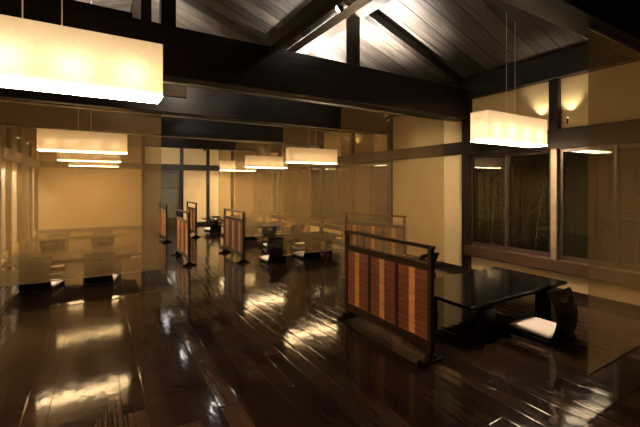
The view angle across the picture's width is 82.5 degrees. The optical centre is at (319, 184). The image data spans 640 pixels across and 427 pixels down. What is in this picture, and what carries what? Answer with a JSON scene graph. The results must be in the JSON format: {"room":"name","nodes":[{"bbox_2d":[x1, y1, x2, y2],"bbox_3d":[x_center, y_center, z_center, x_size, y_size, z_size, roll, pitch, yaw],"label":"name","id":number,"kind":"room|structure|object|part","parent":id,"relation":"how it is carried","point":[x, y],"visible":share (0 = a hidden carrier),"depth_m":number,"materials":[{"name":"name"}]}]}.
{"room":"japanese restaurant","nodes":[
{"label":"japanese restaurant","id":0,"kind":"room"},
{"bbox_2d":[161,147,217,221],"bbox_3d":[-5.748,-0.900,12.948,7.130,4.700,0.700,0,0,-31],"label":"wall","id":1,"kind":"structure","parent":0,"point":[194,180],"depth_m":13.32,"materials":[{"name":"beige paint"}]},
{"bbox_2d":[161,170,179,225],"bbox_3d":[-5.492,0.460,12.738,1.140,1.980,0.035,0,0,-31],"label":"door","id":2,"kind":"structure","parent":1,"relation":"in","point":[170,179],"depth_m":12.87,"materials":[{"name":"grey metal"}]},
{"bbox_2d":[161,164,217,170],"bbox_3d":[-5.539,-0.630,12.651,6.780,0.200,0.085,0,0,-31],"label":"beam","id":3,"kind":"structure","parent":1,"relation":"attached to","point":[163,166],"depth_m":13.12,"materials":[{"name":"brown wood"}]},
{"bbox_2d":[0,224,639,426],"bbox_3d":[-1.427,1.500,5.745,7.230,0.100,16.500,0,0,-31],"label":"floor","id":4,"kind":"structure","parent":0,"point":[216,341],"depth_m":3.03,"materials":[{"name":"brown wood"}]},
{"bbox_2d":[17,282,63,293],"bbox_3d":[-3.870,1.211,5.064,0.400,0.469,0.446,0,0,-17],"label":"chair","id":5,"kind":"object","parent":4,"relation":"on","point":[45,286],"visible":0.32,"depth_m":4.89,"materials":[{"name":"black paint"}]},
{"bbox_2d":[51,280,62,287],"bbox_3d":[-3.885,1.390,5.115,0.410,0.060,0.410,0,0,-17],"label":"seat cushion","id":6,"kind":"object","parent":5,"relation":"on","point":[54,283],"visible":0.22,"depth_m":5.10,"materials":[{"name":"white fabric"}]},
{"bbox_2d":[82,275,117,286],"bbox_3d":[-3.246,1.211,5.408,0.400,0.469,0.446,0,0,-21],"label":"chair","id":7,"kind":"object","parent":4,"relation":"on","point":[108,279],"visible":0.36,"depth_m":5.23,"materials":[{"name":"black paint"}]},
{"bbox_2d":[161,203,171,242],"bbox_3d":[-4.190,0.973,9.741,0.240,0.955,1.240,0,0,-31],"label":"partition","id":8,"kind":"object","parent":4,"relation":"on","point":[163,211],"depth_m":9.47,"materials":[{"name":"brown wood"}]},
{"bbox_3d":[-3.988,0.990,9.408,0.016,0.570,0.350,0,0,-31],"label":"woven panel","id":9,"kind":"part","parent":8,"relation":"part of","materials":[{"name":"brown wicker"}]},
{"bbox_3d":[-3.886,0.968,9.241,0.040,0.885,0.040,0,0,-31],"label":"post","id":10,"kind":"part","parent":8,"relation":"part of","materials":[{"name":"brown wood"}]},
{"bbox_2d":[180,148,183,217],"bbox_3d":[-4.933,0.025,13.022,0.110,2.850,0.080,0,0,-31],"label":"beam","id":11,"kind":"structure","parent":4,"relation":"on","point":[181,149],"depth_m":13.00,"materials":[{"name":"brown wood"}]},
{"bbox_2d":[171,209,195,266],"bbox_3d":[-2.659,0.973,7.067,0.240,0.955,1.240,0,0,-31],"label":"partition","id":12,"kind":"object","parent":4,"relation":"on","point":[182,225],"depth_m":6.96,"materials":[{"name":"brown wood"}]},
{"bbox_3d":[-2.962,0.968,7.567,0.040,0.885,0.040,0,0,-31],"label":"post","id":13,"kind":"part","parent":12,"relation":"part of","materials":[{"name":"brown wood"}]},
{"bbox_3d":[-2.861,0.990,7.401,0.016,0.570,0.350,0,0,-31],"label":"woven panel","id":14,"kind":"part","parent":12,"relation":"part of","materials":[{"name":"red wood"}]},
{"bbox_3d":[-2.659,1.312,7.067,0.036,0.075,1.130,0,0,-31],"label":"rail","id":15,"kind":"part","parent":12,"relation":"part of","materials":[{"name":"brown wood"}]},
{"bbox_3d":[-2.659,0.990,7.067,0.016,0.570,0.350,0,0,-31],"label":"woven panel","id":16,"kind":"part","parent":12,"relation":"part of","materials":[{"name":"red wood"}]},
{"bbox_3d":[-2.456,0.990,6.734,0.016,0.570,0.350,0,0,-31],"label":"woven panel","id":17,"kind":"part","parent":12,"relation":"part of","materials":[{"name":"red wood"}]},
{"bbox_3d":[-2.355,0.968,6.568,0.040,0.885,0.040,0,0,-31],"label":"post","id":18,"kind":"part","parent":12,"relation":"part of","materials":[{"name":"brown wood"}]},
{"bbox_2d":[186,201,200,237],"bbox_3d":[-3.732,0.973,10.604,0.240,0.955,1.240,0,0,-31],"label":"partition","id":19,"kind":"object","parent":4,"relation":"on","point":[193,216],"depth_m":10.35,"materials":[{"name":"brown wood"}]},
{"bbox_3d":[-3.732,0.990,10.604,0.016,0.570,0.350,0,0,-31],"label":"woven panel","id":20,"kind":"part","parent":19,"relation":"part of","materials":[{"name":"brown wicker"}]},
{"bbox_3d":[-3.530,0.990,10.271,0.016,0.570,0.350,0,0,-31],"label":"woven panel","id":21,"kind":"part","parent":19,"relation":"part of","materials":[{"name":"red wood"}]},
{"bbox_3d":[-3.428,0.968,10.104,0.040,0.885,0.040,0,0,-31],"label":"post","id":22,"kind":"part","parent":19,"relation":"part of","materials":[{"name":"brown wood"}]},
{"bbox_2d":[206,150,209,223],"bbox_3d":[-4.147,0.025,13.500,0.110,2.850,0.080,0,0,-31],"label":"beam","id":23,"kind":"structure","parent":4,"relation":"on","point":[207,151],"depth_m":13.46,"materials":[{"name":"brown wood"}]},
{"bbox_2d":[204,216,220,230],"bbox_3d":[-3.407,1.211,11.618,0.400,0.469,0.446,0,0,-43],"label":"chair","id":24,"kind":"object","parent":4,"relation":"on","point":[214,226],"visible":0.8,"depth_m":11.44,"materials":[{"name":"black paint"}]},
{"bbox_2d":[219,208,249,263],"bbox_3d":[-1.732,0.973,7.315,0.240,0.955,1.240,0,0,-31],"label":"partition","id":25,"kind":"object","parent":4,"relation":"on","point":[234,228],"depth_m":7.19,"materials":[{"name":"brown wood"}]},
{"bbox_3d":[-2.036,0.968,7.814,0.040,0.885,0.040,0,0,-31],"label":"post","id":26,"kind":"part","parent":25,"relation":"part of","materials":[{"name":"brown wood"}]},
{"bbox_3d":[-1.935,0.990,7.648,0.016,0.570,0.350,0,0,-31],"label":"woven panel","id":27,"kind":"part","parent":25,"relation":"part of","materials":[{"name":"red wood"}]},
{"bbox_3d":[-1.732,0.990,7.315,0.016,0.570,0.350,0,0,-31],"label":"woven panel","id":28,"kind":"part","parent":25,"relation":"part of","materials":[{"name":"red wood"}]},
{"bbox_3d":[-1.732,1.312,7.315,0.036,0.075,1.130,0,0,-31],"label":"rail","id":29,"kind":"part","parent":25,"relation":"part of","materials":[{"name":"brown wood"}]},
{"bbox_3d":[-1.732,0.510,7.315,0.038,0.030,1.240,0,0,-31],"label":"rail","id":30,"kind":"part","parent":25,"relation":"part of","materials":[{"name":"brown wood"}]},
{"bbox_3d":[-1.530,0.990,6.981,0.016,0.570,0.350,0,0,-31],"label":"woven panel","id":31,"kind":"part","parent":25,"relation":"part of","materials":[{"name":"red wood"}]},
{"bbox_3d":[-1.428,0.968,6.815,0.040,0.885,0.040,0,0,-31],"label":"post","id":32,"kind":"part","parent":25,"relation":"part of","materials":[{"name":"brown wood"}]},
{"bbox_2d":[245,236,257,240],"bbox_3d":[-1.888,1.211,9.650,0.400,0.469,0.446,0,0,-31],"label":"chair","id":33,"kind":"object","parent":4,"relation":"on","point":[249,238],"visible":0.2,"depth_m":9.47,"materials":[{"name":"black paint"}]},
{"bbox_2d":[262,226,277,247],"bbox_3d":[-1.115,1.211,8.571,0.400,0.469,0.446,0,0,-31],"label":"chair","id":34,"kind":"object","parent":4,"relation":"on","point":[265,231],"visible":0.48,"depth_m":8.70,"materials":[{"name":"black paint"}]},
{"bbox_2d":[260,237,286,263],"bbox_3d":[-0.880,1.211,6.952,0.400,0.469,0.446,0,0,-31],"label":"chair","id":35,"kind":"object","parent":4,"relation":"on","point":[276,249],"visible":0.84,"depth_m":6.76,"materials":[{"name":"black paint"}]},
{"bbox_2d":[260,255,268,260],"bbox_3d":[-0.907,1.390,6.997,0.410,0.060,0.410,0,0,-31],"label":"seat cushion","id":36,"kind":"object","parent":35,"relation":"on","point":[265,257],"visible":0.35,"depth_m":6.92,"materials":[{"name":"white fabric"}]},
{"bbox_2d":[254,234,331,255],"bbox_3d":[-0.452,1.285,8.058,1.760,0.330,0.900,0,0,-31],"label":"table","id":37,"kind":"object","parent":4,"relation":"on","point":[264,238],"visible":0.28,"depth_m":7.94,"materials":[{"name":"black paint"}]},
{"bbox_2d":[294,252,320,258],"bbox_3d":[-0.247,1.211,7.336,0.400,0.469,0.446,0,0,-31],"label":"chair","id":38,"kind":"object","parent":4,"relation":"on","point":[314,254],"visible":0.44,"depth_m":7.17,"materials":[{"name":"black paint"}]},
{"bbox_2d":[337,230,443,367],"bbox_3d":[0.602,0.973,3.485,0.240,0.955,1.240,0,0,-31],"label":"partition","id":39,"kind":"object","parent":4,"relation":"on","point":[395,293],"depth_m":3.35,"materials":[{"name":"brown wood"}]},
{"bbox_3d":[0.298,0.968,3.985,0.040,0.885,0.040,0,0,-31],"label":"post","id":40,"kind":"part","parent":39,"relation":"part of","materials":[{"name":"brown wood"}]},
{"bbox_3d":[0.400,0.990,3.818,0.016,0.570,0.350,0,0,-31],"label":"woven panel","id":41,"kind":"part","parent":39,"relation":"part of","materials":[{"name":"brown wicker"}]},
{"bbox_3d":[0.602,0.990,3.485,0.016,0.570,0.350,0,0,-31],"label":"woven panel","id":42,"kind":"part","parent":39,"relation":"part of","materials":[{"name":"brown wicker"}]},
{"bbox_3d":[0.602,1.312,3.485,0.036,0.075,1.130,0,0,-31],"label":"rail","id":43,"kind":"part","parent":39,"relation":"part of","materials":[{"name":"brown wood"}]},
{"bbox_3d":[0.602,0.510,3.485,0.038,0.030,1.240,0,0,-31],"label":"rail","id":44,"kind":"part","parent":39,"relation":"part of","materials":[{"name":"brown wood"}]},
{"bbox_3d":[0.805,0.990,3.152,0.016,0.570,0.350,0,0,-31],"label":"woven panel","id":45,"kind":"part","parent":39,"relation":"part of","materials":[{"name":"brown wicker"}]},
{"bbox_3d":[0.906,0.968,2.985,0.040,0.885,0.040,0,0,-31],"label":"post","id":46,"kind":"part","parent":39,"relation":"part of","materials":[{"name":"brown wood"}]},
{"bbox_2d":[419,252,439,277],"bbox_3d":[1.641,1.211,5.097,0.400,0.469,0.446,0,0,-31],"label":"chair","id":47,"kind":"object","parent":4,"relation":"on","point":[423,256],"visible":0.2,"depth_m":5.29,"materials":[{"name":"black paint"}]},
{"bbox_2d":[462,99,471,272],"bbox_3d":[2.434,0.010,6.044,0.080,2.880,0.150,0,0,-31],"label":"beam","id":48,"kind":"structure","parent":4,"relation":"on","point":[466,160],"depth_m":6.01,"materials":[{"name":"brown wood"}]},
{"bbox_2d":[434,267,566,334],"bbox_3d":[1.894,1.285,4.171,1.760,0.330,0.900,0,0,-31],"label":"table","id":49,"kind":"object","parent":4,"relation":"on","point":[479,290],"visible":0.77,"depth_m":3.99,"materials":[{"name":"black paint"}]},
{"bbox_3d":[1.262,1.327,4.208,0.170,0.246,0.090,0,0,-31],"label":"leg","id":50,"kind":"part","parent":49,"relation":"part of","materials":[{"name":"black wood"}]},
{"bbox_3d":[1.637,1.327,3.593,0.170,0.246,0.090,0,0,-31],"label":"leg","id":51,"kind":"part","parent":49,"relation":"part of","materials":[{"name":"black wood"}]},
{"bbox_3d":[2.525,1.327,4.133,0.170,0.246,0.090,0,0,-31],"label":"leg","id":52,"kind":"part","parent":49,"relation":"part of","materials":[{"name":"black wood"}]},
{"bbox_2d":[511,287,577,345],"bbox_3d":[2.181,1.211,3.534,0.400,0.469,0.446,0,0,-30],"label":"chair","id":53,"kind":"object","parent":4,"relation":"on","point":[566,312],"visible":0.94,"depth_m":3.35,"materials":[{"name":"black paint"}]},
{"bbox_2d":[510,316,555,337],"bbox_3d":[2.154,1.390,3.580,0.410,0.060,0.410,0,0,-30],"label":"seat cushion","id":54,"kind":"object","parent":53,"relation":"on","point":[537,326],"visible":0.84,"depth_m":3.53,"materials":[{"name":"white fabric"}]},
{"bbox_2d":[76,0,587,83],"bbox_3d":[-1.491,-2.410,5.706,8.880,1.957,16.700,0,0,-31],"label":"ceiling","id":55,"kind":"structure","parent":0,"point":[467,36],"depth_m":5.43,"materials":[{"name":"grey wood"}]},
{"bbox_2d":[0,0,162,103],"bbox_3d":[-1.581,-1.803,2.081,1.240,2.496,0.220,0,0,-31],"label":"pendant lamp","id":56,"kind":"object","parent":55,"relation":"hanging from","point":[34,55],"visible":1,"depth_m":2.09,"materials":[{"name":"translucent cream fabric shade"},{"name":"metal"}]},
{"bbox_3d":[-1.505,-1.920,2.128,0.007,2.260,0.008,0,0,-31],"label":"hanging cord","id":57,"kind":"part","parent":56,"relation":"part of","materials":[{"name":"silver metal"}]},
{"bbox_3d":[-1.581,-0.560,2.081,1.236,0.010,0.216,0,0,-31],"label":"diffuser panel","id":58,"kind":"part","parent":56,"relation":"part of","materials":[{"name":"white plastic"}]},
{"bbox_2d":[336,3,343,11],"bbox_3d":[0.226,-1.980,4.088,0.072,0.095,0.120,0,0,-23],"label":"spotlight","id":59,"kind":"object","parent":55,"relation":"attached to","point":[339,8],"visible":0.93,"depth_m":4.06,"materials":[{"name":"black metal"}]},
{"bbox_2d":[470,13,546,147],"bbox_3d":[2.332,-1.288,4.461,1.240,1.576,0.220,0,0,-31],"label":"pendant lamp","id":60,"kind":"object","parent":55,"relation":"hanging from","point":[486,126],"visible":1,"depth_m":4.27,"materials":[{"name":"fabric"}]},
{"bbox_3d":[2.255,-1.406,4.414,0.007,1.341,0.008,0,0,-31],"label":"hanging cord","id":61,"kind":"part","parent":60,"relation":"part of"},
{"bbox_3d":[2.332,-0.672,4.461,1.240,0.325,0.220,0,0,-31],"label":"lamp shade","id":62,"kind":"part","parent":60,"relation":"part of","materials":[{"name":"beige fabric"}]},
{"bbox_3d":[2.332,-0.505,4.461,1.236,0.010,0.216,0,0,-31],"label":"diffuser panel","id":63,"kind":"part","parent":60,"relation":"part of","materials":[{"name":"white plastic"}]},
{"bbox_2d":[288,0,390,53],"bbox_3d":[-0.432,-2.300,6.350,0.200,0.140,16.100,0,0,-31],"label":"beam","id":64,"kind":"structure","parent":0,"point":[361,9],"depth_m":5.18,"materials":[{"name":"brown wood"}]},
{"bbox_2d":[444,73,587,293],"bbox_3d":[1.593,-0.125,7.581,0.140,3.150,16.100,0,0,-31],"label":"wall","id":65,"kind":"structure","parent":0,"point":[530,101],"depth_m":5.45,"materials":[{"name":"beige paint"}]},
{"bbox_2d":[444,142,464,155],"bbox_3d":[-0.109,-0.620,10.232,0.095,0.200,9.800,0,0,-31],"label":"beam","id":66,"kind":"structure","parent":65,"relation":"attached to","point":[456,148],"depth_m":6.20,"materials":[{"name":"brown wood"}]},
{"bbox_2d":[472,150,550,257],"bbox_3d":[2.829,0.255,5.489,0.062,1.470,1.240,0,0,-31],"label":"window","id":67,"kind":"structure","parent":65,"relation":"in","point":[506,247],"depth_m":5.48,"materials":[{"name":"brown wood"}]},
{"bbox_3d":[2.654,0.255,5.745,0.028,1.470,0.620,0,0,-31],"label":"frame","id":68,"kind":"part","parent":67,"relation":"part of","materials":[{"name":"brown wood"}]},
{"bbox_3d":[2.997,0.255,5.245,0.028,1.470,0.650,0,0,-31],"label":"frame","id":69,"kind":"part","parent":67,"relation":"part of","materials":[{"name":"brown wood"}]},
{"bbox_2d":[435,262,587,300],"bbox_3d":[1.526,1.407,7.540,0.018,0.085,16.100,0,0,-31],"label":"baseboard","id":70,"kind":"structure","parent":65,"relation":"attached to","point":[577,295],"depth_m":5.42,"materials":[{"name":"brown wood"}]},
{"bbox_2d":[447,43,587,98],"bbox_3d":[1.534,-1.575,7.545,0.200,0.330,16.100,0,0,-31],"label":"beam","id":71,"kind":"structure","parent":65,"relation":"attached to","point":[573,61],"depth_m":5.07,"materials":[{"name":"brown wood"}]},
{"bbox_2d":[464,245,587,277],"bbox_3d":[4.062,1.070,3.348,0.140,0.160,6.300,0,0,-31],"label":"beam","id":72,"kind":"structure","parent":65,"relation":"attached to","point":[577,269],"depth_m":5.09,"materials":[{"name":"brown wood"}]},
{"bbox_2d":[551,149,558,259],"bbox_3d":[3.144,0.253,4.881,0.075,1.475,0.075,0,0,-31],"label":"beam","id":73,"kind":"structure","parent":72,"relation":"on","point":[554,152],"depth_m":4.85,"materials":[{"name":"brown wood"}]},
{"bbox_2d":[465,125,587,155],"bbox_3d":[4.073,-0.610,3.354,0.095,0.260,6.300,0,0,-31],"label":"beam","id":74,"kind":"structure","parent":65,"relation":"attached to","point":[571,137],"depth_m":4.89,"materials":[{"name":"brown wood"}]},
{"bbox_2d":[549,78,560,129],"bbox_3d":[3.141,-0.960,4.882,0.080,0.940,0.120,0,0,-31],"label":"beam","id":75,"kind":"structure","parent":74,"relation":"on","point":[554,84],"depth_m":4.84,"materials":[{"name":"brown wood"}]},
{"bbox_2d":[560,147,587,263],"bbox_3d":[3.536,0.255,4.327,0.062,1.470,1.240,0,0,-31],"label":"window","id":76,"kind":"structure","parent":65,"relation":"in","point":[562,256],"depth_m":4.82,"materials":[{"name":"brown wood"}]},
{"bbox_3d":[-4.324,-0.550,3.983,0.150,4.000,16.100,0,0,-31],"label":"wall","id":77,"kind":"structure","parent":0,"visible":0},
{"bbox_2d":[0,83,340,130],"bbox_3d":[-1.486,-1.330,6.025,6.820,0.500,0.200,0,0,-31],"label":"beam","id":78,"kind":"structure","parent":77,"relation":"attached to","point":[200,102],"depth_m":5.86,"materials":[{"name":"brown wood"}]},
{"bbox_2d":[161,114,282,126],"bbox_3d":[-1.581,-1.067,6.103,6.700,0.025,0.025,0,0,-31],"label":"rail","id":79,"kind":"object","parent":78,"relation":"attached to","point":[161,114],"visible":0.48,"depth_m":6.05,"materials":[{"name":"brown wood"}]},
{"bbox_2d":[0,99,160,286],"bbox_3d":[-3.410,0.088,4.925,2.350,2.381,0.028,0,0,-31],"label":"screen","id":80,"kind":"object","parent":79,"relation":"hanging from","point":[80,186],"visible":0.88,"depth_m":4.97,"materials":[{"name":"brown fabric"}]},
{"bbox_2d":[283,125,340,255],"bbox_3d":[0.238,0.088,7.144,2.110,2.381,0.028,0,0,-31],"label":"screen","id":81,"kind":"object","parent":79,"relation":"hanging from","point":[311,156],"visible":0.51,"depth_m":6.90,"materials":[{"name":"brown fabric"}]},
{"bbox_2d":[161,136,234,150],"bbox_3d":[-4.240,-1.330,10.553,6.820,0.500,0.200,0,0,-31],"label":"beam","id":82,"kind":"structure","parent":77,"relation":"attached to","point":[167,142],"depth_m":10.81,"materials":[{"name":"brown wood"}]},
{"bbox_2d":[218,150,234,223],"bbox_3d":[-2.404,0.088,11.816,1.770,2.381,0.028,0,0,-31],"label":"screen","id":83,"kind":"object","parent":82,"relation":"hanging from","point":[226,159],"visible":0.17,"depth_m":11.49,"materials":[{"name":"brown fabric"}]},
{"bbox_2d":[161,114,282,142],"bbox_3d":[-2.837,-1.330,8.246,6.820,0.500,0.200,0,0,-31],"label":"beam","id":84,"kind":"structure","parent":77,"relation":"attached to","point":[170,126],"depth_m":8.44,"materials":[{"name":"brown wood"}]},
{"bbox_2d":[161,136,282,144],"bbox_3d":[-2.932,-1.067,8.325,6.700,0.025,0.025,0,0,-31],"label":"rail","id":85,"kind":"object","parent":84,"relation":"attached to","point":[161,136],"visible":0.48,"depth_m":8.65,"materials":[{"name":"wood"}]},
{"bbox_2d":[235,140,282,236],"bbox_3d":[-1.164,0.088,9.451,2.110,2.381,0.028,0,0,-31],"label":"screen","id":86,"kind":"object","parent":85,"relation":"hanging from","point":[258,166],"visible":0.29,"depth_m":9.23,"materials":[{"name":"brown fabric"}]},
{"bbox_2d":[0,0,467,120],"bbox_3d":[-0.463,-1.330,4.341,6.820,0.500,0.200,0,0,-31],"label":"beam","id":87,"kind":"structure","parent":77,"relation":"attached to","point":[189,56],"depth_m":4.11,"materials":[{"name":"brown wood"}]},
{"bbox_2d":[52,0,132,17],"bbox_3d":[-2.595,-1.605,3.045,1.830,0.050,0.160,0,0,-31],"label":"beam","id":88,"kind":"structure","parent":87,"relation":"on","point":[72,2],"depth_m":3.30,"materials":[{"name":"brown wood"}]},
{"bbox_2d":[140,0,151,21],"bbox_3d":[-2.563,-2.404,5.370,0.140,1.648,0.140,0,0,-31],"label":"beam","id":89,"kind":"structure","parent":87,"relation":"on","point":[145,5],"depth_m":5.32,"materials":[{"name":"brown wood"}]},
{"bbox_2d":[159,0,175,26],"bbox_3d":[-1.539,-2.404,3.687,0.140,1.648,0.140,0,0,-31],"label":"beam","id":90,"kind":"structure","parent":87,"relation":"on","point":[167,8],"depth_m":3.63,"materials":[{"name":"brown wood"}]},
{"bbox_2d":[130,0,139,18],"bbox_3d":[-2.423,-3.168,5.139,0.160,0.200,16.100,0,0,-31],"label":"beam","id":91,"kind":"structure","parent":90,"relation":"on","point":[135,8],"depth_m":6.42,"materials":[{"name":"brown wood"}]},
{"bbox_2d":[163,81,456,122],"bbox_3d":[-0.558,-1.067,4.421,6.700,0.025,0.025,0,0,-31],"label":"rail","id":92,"kind":"object","parent":87,"relation":"attached to","point":[166,82],"visible":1,"depth_m":4.54,"materials":[{"name":"brown wood"}]},
{"bbox_2d":[163,80,186,98],"bbox_3d":[-2.444,-1.016,3.336,2.350,0.171,0.028,0,0,-31],"label":"screen","id":93,"kind":"object","parent":92,"relation":"hanging from","point":[169,90],"visible":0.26,"depth_m":3.88,"materials":[{"name":"brown fabric"}]},
{"bbox_2d":[341,105,443,277],"bbox_3d":[1.175,0.088,5.536,2.080,2.381,0.028,0,0,-31],"label":"screen","id":94,"kind":"object","parent":92,"relation":"hanging from","point":[392,165],"visible":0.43,"depth_m":5.47,"materials":[{"name":"brown fabric"}]},
{"bbox_2d":[346,16,359,65],"bbox_3d":[0.443,-1.905,4.892,0.130,0.650,0.140,0,0,-31],"label":"beam","id":95,"kind":"structure","parent":87,"relation":"on","point":[352,23],"depth_m":4.83,"materials":[{"name":"brown wood"}]},
{"bbox_2d":[343,0,463,86],"bbox_3d":[0.439,-2.449,4.889,4.630,1.714,0.100,0,0,-31],"label":"beam","id":96,"kind":"structure","parent":87,"relation":"on","point":[374,18],"depth_m":5.42,"materials":[{"name":"brown wood"}]},
{"bbox_2d":[502,0,639,48],"bbox_3d":[0.976,-1.330,1.975,6.820,0.500,0.200,0,0,-31],"label":"beam","id":97,"kind":"structure","parent":77,"relation":"attached to","point":[620,19],"depth_m":2.42,"materials":[{"name":"brown wood"}]},
{"bbox_2d":[586,25,639,376],"bbox_3d":[2.784,0.103,3.062,2.260,2.391,0.028,0,0,-31],"label":"screen","id":98,"kind":"object","parent":97,"relation":"hanging from","point":[613,63],"visible":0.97,"depth_m":2.68,"materials":[{"name":"brown fabric"}]},
{"bbox_3d":[-5.535,-1.485,12.645,6.780,0.230,0.100,0,0,-31],"label":"beam","id":99,"kind":"structure","parent":0,"visible":0},
{"bbox_2d":[261,0,343,48],"bbox_3d":[-1.444,-1.643,5.734,0.120,0.125,16.100,0,0,-31],"label":"beam","id":100,"kind":"structure","parent":99,"relation":"on","point":[313,11],"depth_m":3.59,"materials":[{"name":"brown wood"}]},
{"label":"outside","id":101,"kind":"structure","parent":0,"visible":0},
{"bbox_3d":[3.636,1.550,8.823,4.620,0.100,18.100,0,0,-31],"label":"ground","id":102,"kind":"structure","parent":101,"visible":0},
{"bbox_2d":[478,174,504,244],"bbox_3d":[3.201,0.650,6.818,0.524,1.701,0.544,0,0,44],"label":"bamboo","id":103,"kind":"object","parent":102,"relation":"on","point":[496,174],"visible":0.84,"depth_m":6.80,"materials":[{"name":"green plant"}]},
{"bbox_2d":[474,149,587,258],"bbox_3d":[3.104,0.350,8.532,0.070,2.300,15.356,0,0,-31],"label":"window glass","id":104,"kind":"object","parent":102,"relation":"on","point":[526,171],"visible":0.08,"depth_m":7.05,"materials":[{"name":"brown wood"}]},
{"bbox_2d":[521,185,548,249],"bbox_3d":[3.925,0.750,6.581,0.538,1.501,0.578,0,0,-31],"label":"bamboo","id":105,"kind":"object","parent":102,"relation":"on","point":[540,188],"visible":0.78,"depth_m":6.57,"materials":[{"name":"green plant"}]},
{"bbox_2d":[535,179,565,253],"bbox_3d":[3.843,0.700,6.102,0.495,1.601,0.568,0,0,-12],"label":"bamboo","id":106,"kind":"object","parent":102,"relation":"on","point":[546,179],"visible":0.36,"depth_m":6.11,"materials":[{"name":"green plant"}]}
]}

